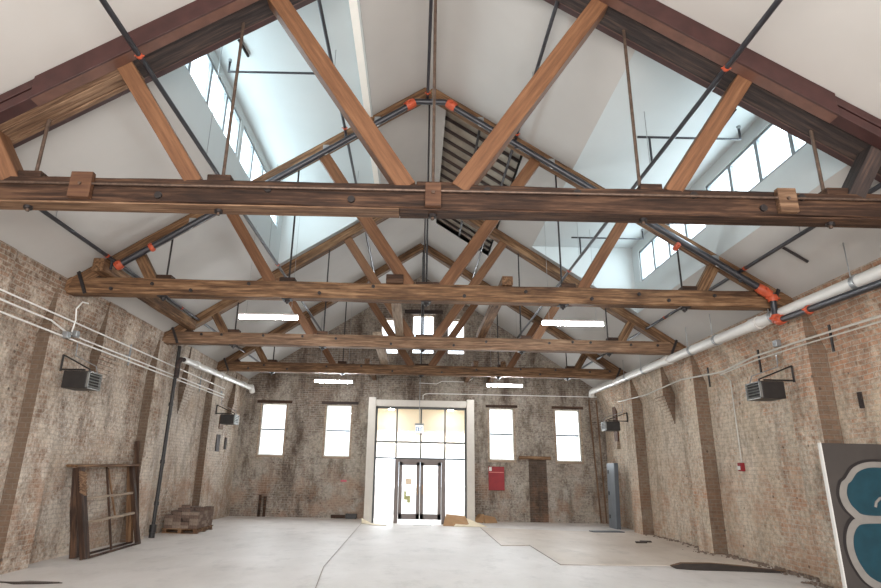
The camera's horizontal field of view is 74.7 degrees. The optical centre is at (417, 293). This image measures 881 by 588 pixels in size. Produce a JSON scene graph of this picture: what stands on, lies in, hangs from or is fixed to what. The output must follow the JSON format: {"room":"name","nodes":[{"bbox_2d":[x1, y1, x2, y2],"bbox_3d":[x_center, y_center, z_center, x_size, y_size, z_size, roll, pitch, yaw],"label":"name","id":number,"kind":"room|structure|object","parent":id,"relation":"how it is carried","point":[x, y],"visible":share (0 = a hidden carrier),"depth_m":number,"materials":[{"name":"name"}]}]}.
{"room":"empty warehouse","nodes":[
{"label":"empty warehouse","id":0,"kind":"room"},
{"bbox_2d":[0,240,248,574],"bbox_3d":[-6.899,1.727,8.813,0.720,4.994,27.950,1,-17,0],"label":"wall","id":1,"kind":"structure","parent":0,"point":[46,427],"depth_m":11.88,"materials":[{"name":"brick"}]},
{"bbox_2d":[62,331,70,338],"bbox_3d":[-6.438,0.751,10.554,0.100,0.120,0.120,1,-17,0],"label":"junction box","id":2,"kind":"object","parent":1,"relation":"attached to","point":[67,335],"visible":1,"depth_m":10.51,"materials":[{"name":"metal"}]},
{"bbox_2d":[71,330,79,337],"bbox_3d":[-6.438,0.754,10.836,0.100,0.120,0.120,1,-17,0],"label":"junction box","id":3,"kind":"object","parent":1,"relation":"attached to","point":[76,334],"visible":0.98,"depth_m":10.79,"materials":[{"name":"metal"}]},
{"bbox_2d":[71,301,88,331],"bbox_3d":[-6.471,0.443,11.035,0.028,0.677,0.366,1,-17,0],"label":"conduit","id":4,"kind":"object","parent":1,"relation":"attached to","point":[82,301],"visible":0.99,"depth_m":10.90,"materials":[{"name":"white metal"}]},
{"bbox_2d":[59,343,102,390],"bbox_3d":[-6.223,1.300,10.675,0.617,0.930,0.450,1,-17,0],"label":"heater","id":5,"kind":"object","parent":1,"relation":"attached to","point":[80,380],"visible":1,"depth_m":10.41,"materials":[{"name":"black metal"}]},
{"bbox_2d":[0,311,223,397],"bbox_3d":[-6.460,-0.072,7.878,0.032,0.092,24.100,1,-17,0],"label":"conduit","id":6,"kind":"object","parent":1,"relation":"attached to","point":[2,312],"visible":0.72,"depth_m":11.50,"materials":[{"name":"white metal"}]},
{"bbox_2d":[0,298,223,394],"bbox_3d":[-6.458,-0.177,7.910,0.032,0.152,24.100,1,-17,0],"label":"conduit","id":7,"kind":"object","parent":1,"relation":"attached to","point":[3,300],"visible":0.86,"depth_m":11.52,"materials":[{"name":"white metal"}]},
{"bbox_2d":[0,288,224,388],"bbox_3d":[-6.454,-0.358,7.966,0.032,0.092,24.100,1,-17,0],"label":"conduit","id":8,"kind":"object","parent":1,"relation":"attached to","point":[7,292],"visible":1,"depth_m":11.36,"materials":[{"name":"white metal"}]},
{"bbox_2d":[121,344,131,364],"bbox_3d":[-6.638,1.372,13.030,0.265,0.480,0.040,1,-17,0],"label":"bracket","id":9,"kind":"object","parent":1,"relation":"attached to","point":[129,355],"visible":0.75,"depth_m":13.02,"materials":[{"name":"metal"}]},
{"bbox_2d":[215,397,238,424],"bbox_3d":[-6.241,3.804,18.907,0.687,0.920,0.460,1,-17,0],"label":"heater","id":10,"kind":"object","parent":1,"relation":"attached to","point":[225,418],"visible":1,"depth_m":18.63,"materials":[{"name":"black metal"}]},
{"bbox_2d":[158,51,282,261],"bbox_3d":[-3.767,-2.856,11.847,0.206,1.976,7.780,1,-17,0],"label":"wall","id":11,"kind":"structure","parent":0,"point":[178,84],"depth_m":10.58,"materials":[{"name":"white paint"}]},
{"bbox_2d":[185,54,240,154],"bbox_3d":[-3.707,-3.691,10.174,0.070,0.880,3.430,1,-17,0],"label":"window","id":12,"kind":"structure","parent":11,"relation":"in","point":[211,70],"depth_m":10.87,"materials":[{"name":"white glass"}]},
{"bbox_2d":[243,128,277,226],"bbox_3d":[-3.729,-2.634,13.616,0.070,0.880,3.430,1,-17,0],"label":"window","id":13,"kind":"structure","parent":11,"relation":"in","point":[252,152],"depth_m":12.83,"materials":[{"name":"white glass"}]},
{"bbox_2d":[0,486,828,587],"bbox_3d":[-0.232,10.864,29.092,60.000,0.316,78.001,1,-17,0],"label":"floor","id":14,"kind":"structure","parent":0,"point":[238,551],"depth_m":11.61,"materials":[{"name":"concrete"}]},
{"bbox_2d":[0,581,61,583],"bbox_3d":[-5.941,4.264,8.521,1.329,0.011,0.261,0,-17,5],"label":"strip","id":15,"kind":"object","parent":14,"relation":"on","point":[42,582],"visible":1,"depth_m":8.49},
{"bbox_2d":[66,464,140,559],"bbox_3d":[-6.486,4.458,12.106,0.688,1.740,2.658,1,-17,0],"label":"window","id":16,"kind":"structure","parent":14,"relation":"on","point":[79,546],"depth_m":11.25,"materials":[{"name":"brown wood"}]},
{"bbox_2d":[135,441,138,513],"bbox_3d":[-6.577,4.590,13.486,0.457,2.236,0.048,2,-17,-3],"label":"leaning board","id":17,"kind":"object","parent":14,"relation":"on","point":[136,442],"visible":0.58,"depth_m":13.60,"materials":[{"name":"brown wood"}]},
{"bbox_2d":[148,346,181,537],"bbox_3d":[-6.501,3.695,14.860,0.170,4.800,0.171,1,-17,0],"label":"downpipe","id":18,"kind":"object","parent":14,"relation":"on","point":[152,527],"visible":1,"depth_m":14.69,"materials":[{"name":"black metal"}]},
{"bbox_2d":[161,525,212,533],"bbox_3d":[-6.289,6.427,15.769,0.960,0.122,1.240,1,-17,0],"label":"pallet","id":19,"kind":"object","parent":14,"relation":"on","point":[165,530],"visible":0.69,"depth_m":15.21,"materials":[{"name":"brown wood"}]},
{"bbox_2d":[180,525,188,528],"bbox_3d":[-6.178,6.170,15.273,0.221,0.081,0.106,1,-17,0],"label":"brick","id":20,"kind":"object","parent":19,"relation":"on","point":[181,526],"visible":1,"depth_m":15.23,"materials":[{"name":"brown brick"}]},
{"bbox_2d":[189,525,198,528],"bbox_3d":[-5.952,6.176,15.276,0.221,0.081,0.108,1,-17,0],"label":"brick","id":21,"kind":"object","parent":19,"relation":"on","point":[190,526],"visible":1,"depth_m":15.23,"materials":[{"name":"brown brick"}]},
{"bbox_2d":[189,522,198,524],"bbox_3d":[-5.949,6.096,15.300,0.219,0.082,0.108,1,-17,1],"label":"brick","id":22,"kind":"object","parent":21,"relation":"on","point":[190,523],"visible":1,"depth_m":15.25,"materials":[{"name":"brown brick"}]},
{"bbox_3d":[-5.949,6.017,15.323,0.221,0.081,0.108,1,-17,0],"label":"brick","id":23,"kind":"object","parent":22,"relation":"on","visible":0},
{"bbox_2d":[190,515,199,518],"bbox_3d":[-5.943,5.936,15.345,0.219,0.082,0.108,1,-17,1],"label":"brick","id":24,"kind":"object","parent":23,"relation":"on","point":[191,516],"visible":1,"depth_m":15.30,"materials":[{"name":"brown brick"}]},
{"bbox_3d":[-6.618,6.161,15.274,0.219,0.082,0.108,2,-17,-1],"label":"brick","id":25,"kind":"object","parent":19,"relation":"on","visible":0},
{"bbox_3d":[-6.618,6.082,15.298,0.218,0.081,0.108,2,-17,-1],"label":"brick","id":26,"kind":"object","parent":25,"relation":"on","visible":0},
{"bbox_2d":[164,518,172,521],"bbox_3d":[-6.612,6.003,15.323,0.221,0.081,0.108,1,-17,0],"label":"brick","id":27,"kind":"object","parent":26,"relation":"on","point":[166,519],"visible":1,"depth_m":15.28,"materials":[{"name":"brown brick"}]},
{"bbox_3d":[-6.394,6.167,15.275,0.218,0.081,0.108,1,-17,1],"label":"brick","id":28,"kind":"object","parent":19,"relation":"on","visible":0},
{"bbox_3d":[-6.394,6.085,15.296,0.219,0.082,0.108,1,-17,-1],"label":"brick","id":29,"kind":"object","parent":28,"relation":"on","visible":0},
{"bbox_2d":[173,518,182,521],"bbox_3d":[-6.396,6.006,15.320,0.221,0.081,0.108,1,-17,0],"label":"brick","id":30,"kind":"object","parent":29,"relation":"on","point":[174,519],"visible":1,"depth_m":15.27,"materials":[{"name":"brown brick"}]},
{"bbox_2d":[181,515,189,518],"bbox_3d":[-6.171,5.932,15.346,0.219,0.082,0.108,1,-17,-1],"label":"brick","id":31,"kind":"object","parent":30,"relation":"on","point":[183,516],"visible":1,"depth_m":15.30,"materials":[{"name":"brown brick"}]},
{"bbox_3d":[-6.172,5.854,15.371,0.218,0.081,0.108,1,-17,1],"label":"brick","id":32,"kind":"object","parent":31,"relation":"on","visible":0},
{"bbox_2d":[182,508,191,511],"bbox_3d":[-6.168,5.775,15.397,0.218,0.081,0.108,1,-17,1],"label":"brick","id":33,"kind":"object","parent":32,"relation":"on","point":[183,509],"visible":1,"depth_m":15.35,"materials":[{"name":"brown brick"}]},
{"bbox_2d":[257,495,261,516],"bbox_3d":[-5.797,7.735,21.061,0.095,0.750,0.100,1,-17,0],"label":"pipe stub","id":34,"kind":"object","parent":14,"relation":"on","point":[260,496],"visible":1,"depth_m":21.03,"materials":[{"name":"black metal"}]},
{"bbox_2d":[262,496,266,516],"bbox_3d":[-5.607,7.763,21.054,0.095,0.700,0.100,1,-17,0],"label":"pipe stub","id":35,"kind":"object","parent":14,"relation":"on","point":[265,497],"visible":1,"depth_m":21.02,"materials":[{"name":"black metal"}]},
{"bbox_2d":[331,515,344,518],"bbox_3d":[-2.914,8.094,20.954,0.520,0.120,0.090,1,-17,0],"label":"timber offcut","id":36,"kind":"object","parent":14,"relation":"on","point":[332,516],"visible":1,"depth_m":20.91,"materials":[{"name":"brown wood"}]},
{"bbox_2d":[345,513,356,518],"bbox_3d":[-2.423,8.061,20.899,0.400,0.170,0.220,1,-17,0],"label":"metal box","id":37,"kind":"object","parent":14,"relation":"on","point":[347,515],"visible":1,"depth_m":20.79,"materials":[{"name":"black metal"}]},
{"bbox_2d":[362,518,385,525],"bbox_3d":[-1.484,7.436,18.805,0.297,0.160,1.169,14,-21,-37],"label":"cardboard box","id":38,"kind":"object","parent":14,"relation":"on","point":[364,521],"visible":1,"depth_m":18.91,"materials":[{"name":"beige cardboard"}]},
{"bbox_2d":[443,514,486,526],"bbox_3d":[1.530,7.463,18.986,1.421,0.341,0.664,1,-17,0],"label":"cardboard box","id":39,"kind":"object","parent":14,"relation":"on","point":[450,520],"visible":1,"depth_m":18.94,"materials":[{"name":"brown cardboard"}]},
{"bbox_2d":[475,514,496,522],"bbox_3d":[2.369,7.978,20.501,0.886,0.281,0.654,1,-17,0],"label":"cardboard box","id":40,"kind":"object","parent":14,"relation":"on","point":[480,518],"visible":0.94,"depth_m":20.42,"materials":[{"name":"brown cardboard"}]},
{"bbox_2d":[588,400,601,522],"bbox_3d":[6.629,6.210,21.601,0.216,4.412,0.051,-1,-17,7],"label":"strip","id":41,"kind":"object","parent":14,"relation":"on","point":[588,400],"visible":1,"depth_m":21.57,"materials":[{"name":"metal"}]},
{"bbox_2d":[595,400,607,522],"bbox_3d":[6.834,6.179,21.487,0.054,4.411,0.049,0,-17,0],"label":"strip","id":42,"kind":"object","parent":14,"relation":"on","point":[595,400],"visible":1,"depth_m":21.44,"materials":[{"name":"metal"}]},
{"bbox_2d":[589,530,624,532],"bbox_3d":[5.868,7.383,17.909,1.014,0.022,0.354,4,-17,-8],"label":"plywood sheet","id":43,"kind":"object","parent":14,"relation":"on","point":[589,530],"visible":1,"depth_m":17.79,"materials":[{"name":"grey wood"}]},
{"bbox_2d":[670,562,786,572],"bbox_3d":[5.976,5.283,11.141,2.099,0.083,0.566,-1,-17,8],"label":"strip","id":44,"kind":"object","parent":14,"relation":"on","point":[704,566],"depth_m":11.13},
{"bbox_2d":[645,534,833,587],"bbox_3d":[6.747,5.764,12.609,0.793,0.041,9.439,1,-17,0],"label":"rubble","id":45,"kind":"object","parent":14,"relation":"on","point":[760,564],"visible":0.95,"depth_m":11.45,"materials":[{"name":"brick"}]},
{"bbox_2d":[817,443,880,587],"bbox_3d":[6.473,3.234,8.055,1.318,2.215,0.090,1,-17,0],"label":"board","id":46,"kind":"object","parent":14,"relation":"on","point":[851,472],"visible":1,"depth_m":8.11,"materials":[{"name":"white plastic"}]},
{"bbox_2d":[229,276,608,523],"bbox_3d":[0.194,3.781,22.556,14.950,9.430,0.500,1,-17,0],"label":"wall","id":47,"kind":"structure","parent":0,"point":[300,483],"depth_m":21.89,"materials":[{"name":"brick"}]},
{"bbox_2d":[255,403,288,456],"bbox_3d":[-5.542,5.188,21.981,1.060,2.010,0.220,1,-17,0],"label":"window","id":48,"kind":"structure","parent":47,"relation":"in","point":[261,417],"depth_m":21.95,"materials":[{"name":"white paint"}]},
{"bbox_2d":[322,404,352,458],"bbox_3d":[-3.053,5.241,21.981,1.080,2.010,0.220,1,-17,0],"label":"window","id":49,"kind":"structure","parent":47,"relation":"in","point":[326,405],"depth_m":21.92,"materials":[{"name":"white paint"}]},
{"bbox_2d":[381,319,398,353],"bbox_3d":[-1.127,1.713,23.119,0.740,1.460,0.140,1,-17,0],"label":"window","id":50,"kind":"structure","parent":47,"relation":"in","point":[386,319],"depth_m":23.21,"materials":[{"name":"white wood"}]},
{"bbox_2d":[363,397,474,523],"bbox_3d":[0.080,5.773,20.112,3.744,4.184,0.460,1,-17,0],"label":"door frame","id":51,"kind":"structure","parent":47,"relation":"in","point":[375,404],"depth_m":19.98,"materials":[{"name":"beige paint"}]},
{"bbox_2d":[411,315,434,353],"bbox_3d":[0.210,1.637,23.152,0.910,1.620,0.140,1,-17,0],"label":"window","id":52,"kind":"structure","parent":47,"relation":"in","point":[412,315],"depth_m":23.29,"materials":[{"name":"white wood"}]},
{"bbox_2d":[422,378,472,383],"bbox_3d":[1.091,3.394,22.471,2.088,0.265,0.028,1,-17,0],"label":"conduit","id":53,"kind":"object","parent":47,"relation":"attached to","point":[472,378],"visible":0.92,"depth_m":22.45,"materials":[{"name":"grey metal"}]},
{"bbox_2d":[447,320,464,354],"bbox_3d":[1.523,1.746,23.127,0.720,1.450,0.140,1,-17,0],"label":"window","id":54,"kind":"structure","parent":47,"relation":"in","point":[454,320],"depth_m":23.13,"materials":[{"name":"white wood"}]},
{"bbox_2d":[488,466,504,489],"bbox_3d":[2.919,6.858,21.432,0.590,0.840,0.036,1,-17,0],"label":"notice board","id":55,"kind":"object","parent":47,"relation":"attached to","point":[495,474],"visible":1,"depth_m":21.42,"materials":[{"name":"red paint"}]},
{"bbox_2d":[487,408,515,462],"bbox_3d":[3.181,5.374,21.981,1.050,2.010,0.220,1,-17,0],"label":"window","id":56,"kind":"structure","parent":47,"relation":"in","point":[513,460],"depth_m":21.91,"materials":[{"name":"white paint"}]},
{"bbox_2d":[423,393,596,397],"bbox_3d":[3.547,4.026,22.293,6.736,0.246,0.032,1,-17,0],"label":"conduit","id":57,"kind":"object","parent":47,"relation":"attached to","point":[426,393],"visible":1,"depth_m":22.31,"materials":[{"name":"grey metal"}]},
{"bbox_2d":[553,409,583,463],"bbox_3d":[5.715,5.428,21.981,1.060,2.010,0.220,1,-17,0],"label":"window","id":58,"kind":"structure","parent":47,"relation":"in","point":[580,461],"depth_m":21.93,"materials":[{"name":"white paint"}]},
{"bbox_2d":[376,409,464,457],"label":"window","id":59,"kind":"structure","parent":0,"point":[433,420],"depth_m":21.81,"materials":[{"name":"clear glass"}]},
{"bbox_2d":[0,0,880,387],"bbox_3d":[0.303,-2.453,9.920,15.100,5.247,28.320,1,-17,0],"label":"ceiling","id":60,"kind":"structure","parent":0,"point":[488,51],"depth_m":10.30,"materials":[{"name":"paint"}]},
{"bbox_2d":[38,210,259,361],"bbox_3d":[-5.667,-1.121,9.147,0.122,0.400,25.900,1,-17,0],"label":"pipe","id":61,"kind":"object","parent":60,"relation":"hanging from","point":[106,255],"visible":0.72,"depth_m":10.41,"materials":[{"name":"metal"}]},
{"bbox_2d":[99,0,321,330],"bbox_3d":[-3.411,-3.251,9.816,0.122,2.324,25.900,1,-17,0],"label":"pipe","id":62,"kind":"object","parent":60,"relation":"hanging from","point":[105,4],"visible":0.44,"depth_m":8.10,"materials":[{"name":"metal"}]},
{"bbox_2d":[174,357,254,392],"bbox_3d":[-6.262,2.817,18.436,0.230,0.795,6.973,1,-17,0],"label":"drain pipe","id":63,"kind":"object","parent":60,"relation":"hanging from","point":[196,364],"visible":1,"depth_m":17.05,"materials":[{"name":"white pvc"},{"name":"black enamelled metal"}]},
{"bbox_2d":[237,39,248,56],"bbox_3d":[-3.054,-4.302,10.089,0.060,0.065,0.404,-1,-17,7],"label":"channel","id":64,"kind":"object","parent":60,"relation":"attached to","point":[238,40],"visible":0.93,"depth_m":10.12,"materials":[{"name":"black metal"}]},
{"bbox_2d":[239,217,299,319],"bbox_3d":[-3.174,-0.793,12.724,1.260,2.781,0.100,1,-17,0],"label":"strip light","id":65,"kind":"object","parent":60,"relation":"hanging from","point":[246,315],"visible":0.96,"depth_m":12.30,"materials":[{"name":"white plastic"}]},
{"bbox_2d":[228,0,374,272],"bbox_3d":[-2.355,-3.856,10.009,1.976,0.718,25.900,1,-17,0],"label":"pipe","id":66,"kind":"object","parent":60,"relation":"hanging from","point":[319,3],"visible":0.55,"depth_m":10.05,"materials":[{"name":"metal"}]},
{"bbox_2d":[315,313,351,382],"bbox_3d":[-2.821,1.425,19.944,1.260,3.296,0.100,1,-17,0],"label":"strip light","id":67,"kind":"object","parent":60,"relation":"hanging from","point":[319,380],"visible":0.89,"depth_m":19.44,"materials":[{"name":"white plastic"}]},
{"bbox_2d":[349,0,378,183],"bbox_3d":[-1.010,-3.514,12.068,0.130,0.129,7.780,1,-17,0],"label":"trim","id":68,"kind":"structure","parent":60,"relation":"attached to","point":[353,5],"depth_m":10.11,"materials":[{"name":"white paint"}]},
{"bbox_2d":[415,256,423,432],"bbox_3d":[0.109,1.681,20.721,0.310,6.463,0.060,1,-17,0],"label":"pendant light","id":69,"kind":"object","parent":60,"relation":"hanging from","point":[418,426],"visible":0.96,"depth_m":19.84,"materials":[{"name":"metal"}]},
{"bbox_2d":[217,243,626,380],"bbox_3d":[0.165,0.502,19.636,13.688,4.720,0.302,1,-17,0],"label":"roof truss","id":70,"kind":"object","parent":60,"relation":"attached to","point":[232,363],"visible":0.85,"depth_m":18.96,"materials":[{"name":"brown wood"}]},
{"bbox_2d":[365,358,376,379],"bbox_3d":[-1.679,2.743,20.686,0.164,0.174,3.660,1,-17,0],"label":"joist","id":71,"kind":"object","parent":70,"relation":"on","point":[367,361],"visible":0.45,"depth_m":19.30,"materials":[{"name":"brown wood"}]},
{"bbox_2d":[373,332,388,364],"bbox_3d":[-1.085,1.664,17.135,0.264,0.174,3.950,1,-17,0],"label":"joist","id":72,"kind":"object","parent":70,"relation":"on","point":[382,353],"visible":0.59,"depth_m":17.52,"materials":[{"name":"brown wood"}]},
{"bbox_2d":[464,361,477,381],"bbox_3d":[1.890,2.819,20.686,0.162,0.173,3.660,1,-17,0],"label":"joist","id":73,"kind":"object","parent":70,"relation":"on","point":[475,363],"visible":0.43,"depth_m":19.24,"materials":[{"name":"brown wood"}]},
{"bbox_2d":[487,361,505,382],"bbox_3d":[2.790,2.838,20.687,0.164,0.173,3.660,1,-17,0],"label":"joist","id":74,"kind":"object","parent":70,"relation":"on","point":[502,363],"visible":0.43,"depth_m":21.17,"materials":[{"name":"brown wood"}]},
{"bbox_2d":[425,0,432,98],"bbox_3d":[0.245,-6.308,4.858,0.122,0.465,14.580,1,-17,0],"label":"pipe","id":75,"kind":"object","parent":60,"relation":"hanging from","point":[427,92],"visible":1,"depth_m":10.30,"materials":[{"name":"metal"}]},
{"bbox_2d":[487,328,522,386],"bbox_3d":[2.963,1.531,19.949,1.210,3.353,0.100,1,-17,0],"label":"strip light","id":76,"kind":"object","parent":60,"relation":"hanging from","point":[488,384],"visible":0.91,"depth_m":19.44,"materials":[{"name":"white plastic"}]},
{"bbox_2d":[472,0,558,278],"bbox_3d":[1.960,-3.711,9.993,0.122,0.700,25.900,1,-17,0],"label":"pipe","id":77,"kind":"object","parent":60,"relation":"hanging from","point":[555,8],"visible":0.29,"depth_m":9.31,"materials":[{"name":"metal"}]},
{"bbox_2d":[542,222,603,325],"bbox_3d":[3.341,-0.714,12.743,1.310,2.907,0.100,1,-17,0],"label":"strip light","id":78,"kind":"object","parent":60,"relation":"hanging from","point":[544,321],"visible":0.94,"depth_m":12.30,"materials":[{"name":"white plastic"}]},
{"bbox_2d":[516,0,782,338],"bbox_3d":[4.611,-2.481,9.632,1.796,1.072,25.900,1,-17,0],"label":"pipe","id":79,"kind":"object","parent":60,"relation":"hanging from","point":[776,3],"visible":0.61,"depth_m":8.67,"materials":[{"name":"metal"}]},
{"bbox_2d":[581,182,880,368],"bbox_3d":[5.980,-0.891,9.153,0.122,0.400,25.900,1,-17,0],"label":"branch","id":80,"kind":"object","parent":60,"relation":"hanging from","point":[878,186],"visible":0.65,"depth_m":10.14,"materials":[{"name":"metal"}]},
{"bbox_2d":[588,243,880,397],"bbox_3d":[6.626,-0.221,9.244,0.256,0.858,26.461,1,-17,0],"label":"drain pipe","id":81,"kind":"object","parent":60,"relation":"hanging from","point":[873,274],"visible":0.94,"depth_m":11.34,"materials":[{"name":"white plastic"}]},
{"bbox_2d":[782,247,808,262],"bbox_3d":[6.316,-0.669,9.662,0.433,0.316,0.060,1,-17,0],"label":"channel","id":82,"kind":"object","parent":60,"relation":"attached to","point":[784,248],"visible":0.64,"depth_m":9.64,"materials":[{"name":"black metal"}]},
{"bbox_2d":[595,257,880,587],"bbox_3d":[7.292,2.069,8.802,0.830,4.915,27.950,1,-17,0],"label":"wall","id":83,"kind":"structure","parent":0,"point":[677,454],"depth_m":12.25,"materials":[{"name":"brick"}]},
{"bbox_2d":[162,218,685,356],"bbox_3d":[0.193,-0.742,15.577,13.686,4.716,0.312,1,-17,0],"label":"roof truss","id":84,"kind":"object","parent":83,"relation":"attached to","point":[662,344],"visible":0.8,"depth_m":14.93,"materials":[{"name":"brown wood"}]},
{"bbox_2d":[391,303,402,335],"bbox_3d":[-0.470,0.439,13.106,0.204,0.174,4.400,1,-17,0],"label":"joist","id":85,"kind":"object","parent":84,"relation":"on","point":[396,307],"visible":0.65,"depth_m":13.22,"materials":[{"name":"brown wood"}]},
{"bbox_2d":[476,276,512,337],"bbox_3d":[1.651,0.439,12.963,0.203,0.174,4.700,1,-17,0],"label":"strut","id":86,"kind":"object","parent":84,"relation":"on","point":[492,311],"visible":0.71,"depth_m":12.86,"materials":[{"name":"brown wood"}]},
{"bbox_2d":[64,87,792,312],"bbox_3d":[0.219,-2.018,11.417,13.688,4.713,0.323,1,-17,0],"label":"roof truss","id":87,"kind":"object","parent":83,"relation":"attached to","point":[399,287],"visible":0.84,"depth_m":10.73,"materials":[{"name":"brown wood"}]},
{"bbox_2d":[92,258,195,329],"bbox_3d":[-5.804,0.135,12.631,0.210,0.254,4.600,1,-17,0],"label":"timber purlin","id":88,"kind":"object","parent":87,"relation":"attached to","point":[101,266],"visible":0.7,"depth_m":12.66,"materials":[{"name":"brown wood"}]},
{"bbox_2d":[113,98,880,324],"bbox_3d":[4.115,-2.845,6.973,9.464,4.817,19.095,15,-22,-38],"label":"pipe","id":89,"kind":"object","parent":87,"relation":"attached to","point":[772,298],"visible":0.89,"depth_m":10.86,"materials":[{"name":"metal"}]},
{"bbox_2d":[0,0,880,228],"bbox_3d":[0.250,-3.223,7.582,13.678,4.803,0.720,1,-17,0],"label":"roof truss","id":90,"kind":"object","parent":83,"relation":"attached to","point":[67,91],"visible":1,"depth_m":7.07,"materials":[{"name":"brown wood"}]},
{"bbox_2d":[607,463,620,529],"bbox_3d":[6.654,6.848,19.606,0.209,2.100,0.780,1,-17,0],"label":"door","id":91,"kind":"structure","parent":83,"relation":"in","point":[612,468],"depth_m":19.44,"materials":[{"name":"grey metal"}]},
{"bbox_2d":[601,406,627,430],"bbox_3d":[6.444,4.037,18.919,0.787,0.900,0.460,1,-17,0],"label":"heater","id":92,"kind":"object","parent":83,"relation":"attached to","point":[605,426],"visible":1,"depth_m":18.64,"materials":[{"name":"black metal"}]},
{"bbox_2d":[737,463,744,470],"bbox_3d":[7.110,3.813,12.695,0.120,0.180,0.140,1,-17,0],"label":"fire alarm strobe","id":93,"kind":"object","parent":83,"relation":"attached to","point":[741,466],"visible":1,"depth_m":12.65,"materials":[{"name":"red paint"}]},
{"bbox_2d":[618,315,880,401],"bbox_3d":[6.898,0.148,8.003,0.040,0.180,24.301,1,-17,0],"label":"conduit","id":94,"kind":"object","parent":83,"relation":"attached to","point":[878,316],"visible":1,"depth_m":11.12,"materials":[{"name":"white metal"}]},
{"bbox_2d":[707,367,710,386],"bbox_3d":[6.897,1.972,13.667,0.025,0.460,0.040,1,-17,0],"label":"bracket","id":95,"kind":"object","parent":94,"relation":"attached to","point":[707,367],"visible":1,"depth_m":13.65,"materials":[{"name":"black metal"}]},
{"bbox_2d":[757,350,761,371],"bbox_3d":[6.910,1.356,11.659,0.025,0.460,0.040,1,-17,0],"label":"bracket","id":96,"kind":"object","parent":94,"relation":"attached to","point":[759,361],"visible":0.71,"depth_m":11.64,"materials":[{"name":"black metal"}]},
{"bbox_2d":[827,325,834,351],"bbox_3d":[6.923,0.739,9.652,0.025,0.460,0.040,1,-17,0],"label":"bracket","id":97,"kind":"object","parent":94,"relation":"attached to","point":[828,326],"visible":1,"depth_m":9.63,"materials":[{"name":"black metal"}]},
{"bbox_2d":[745,354,794,400],"bbox_3d":[6.528,1.501,10.713,0.727,0.930,0.480,1,-17,0],"label":"heater","id":98,"kind":"object","parent":83,"relation":"attached to","point":[767,389],"visible":1,"depth_m":10.44,"materials":[{"name":"black metal"}]},
{"bbox_2d":[772,340,781,346],"bbox_3d":[6.851,0.943,11.001,0.100,0.120,0.120,1,-17,0],"label":"junction box","id":99,"kind":"object","parent":83,"relation":"attached to","point":[776,343],"visible":1,"depth_m":10.96,"materials":[{"name":"metal"}]},
{"bbox_2d":[720,321,880,462],"bbox_3d":[7.058,0.172,4.551,0.348,1.994,17.714,1,-17,0],"label":"conduit","id":100,"kind":"object","parent":83,"relation":"attached to","point":[878,321],"visible":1,"depth_m":11.29,"materials":[{"name":"grey metal"}]},
{"bbox_2d":[631,117,846,312],"bbox_3d":[5.840,-1.505,11.496,0.206,1.812,7.780,1,-17,0],"label":"wall","id":101,"kind":"structure","parent":0,"point":[799,172],"depth_m":10.61,"materials":[{"name":"white paint"}]},
{"bbox_2d":[639,224,705,280],"bbox_3d":[5.792,-1.202,13.238,0.070,0.830,3.430,1,-17,0],"label":"window","id":102,"kind":"structure","parent":101,"relation":"in","point":[652,242],"depth_m":14.00,"materials":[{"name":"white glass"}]},
{"bbox_2d":[706,124,807,190],"bbox_3d":[5.815,-2.259,9.797,0.070,0.830,3.430,1,-17,0],"label":"window","id":103,"kind":"structure","parent":101,"relation":"in","point":[793,143],"depth_m":9.83,"materials":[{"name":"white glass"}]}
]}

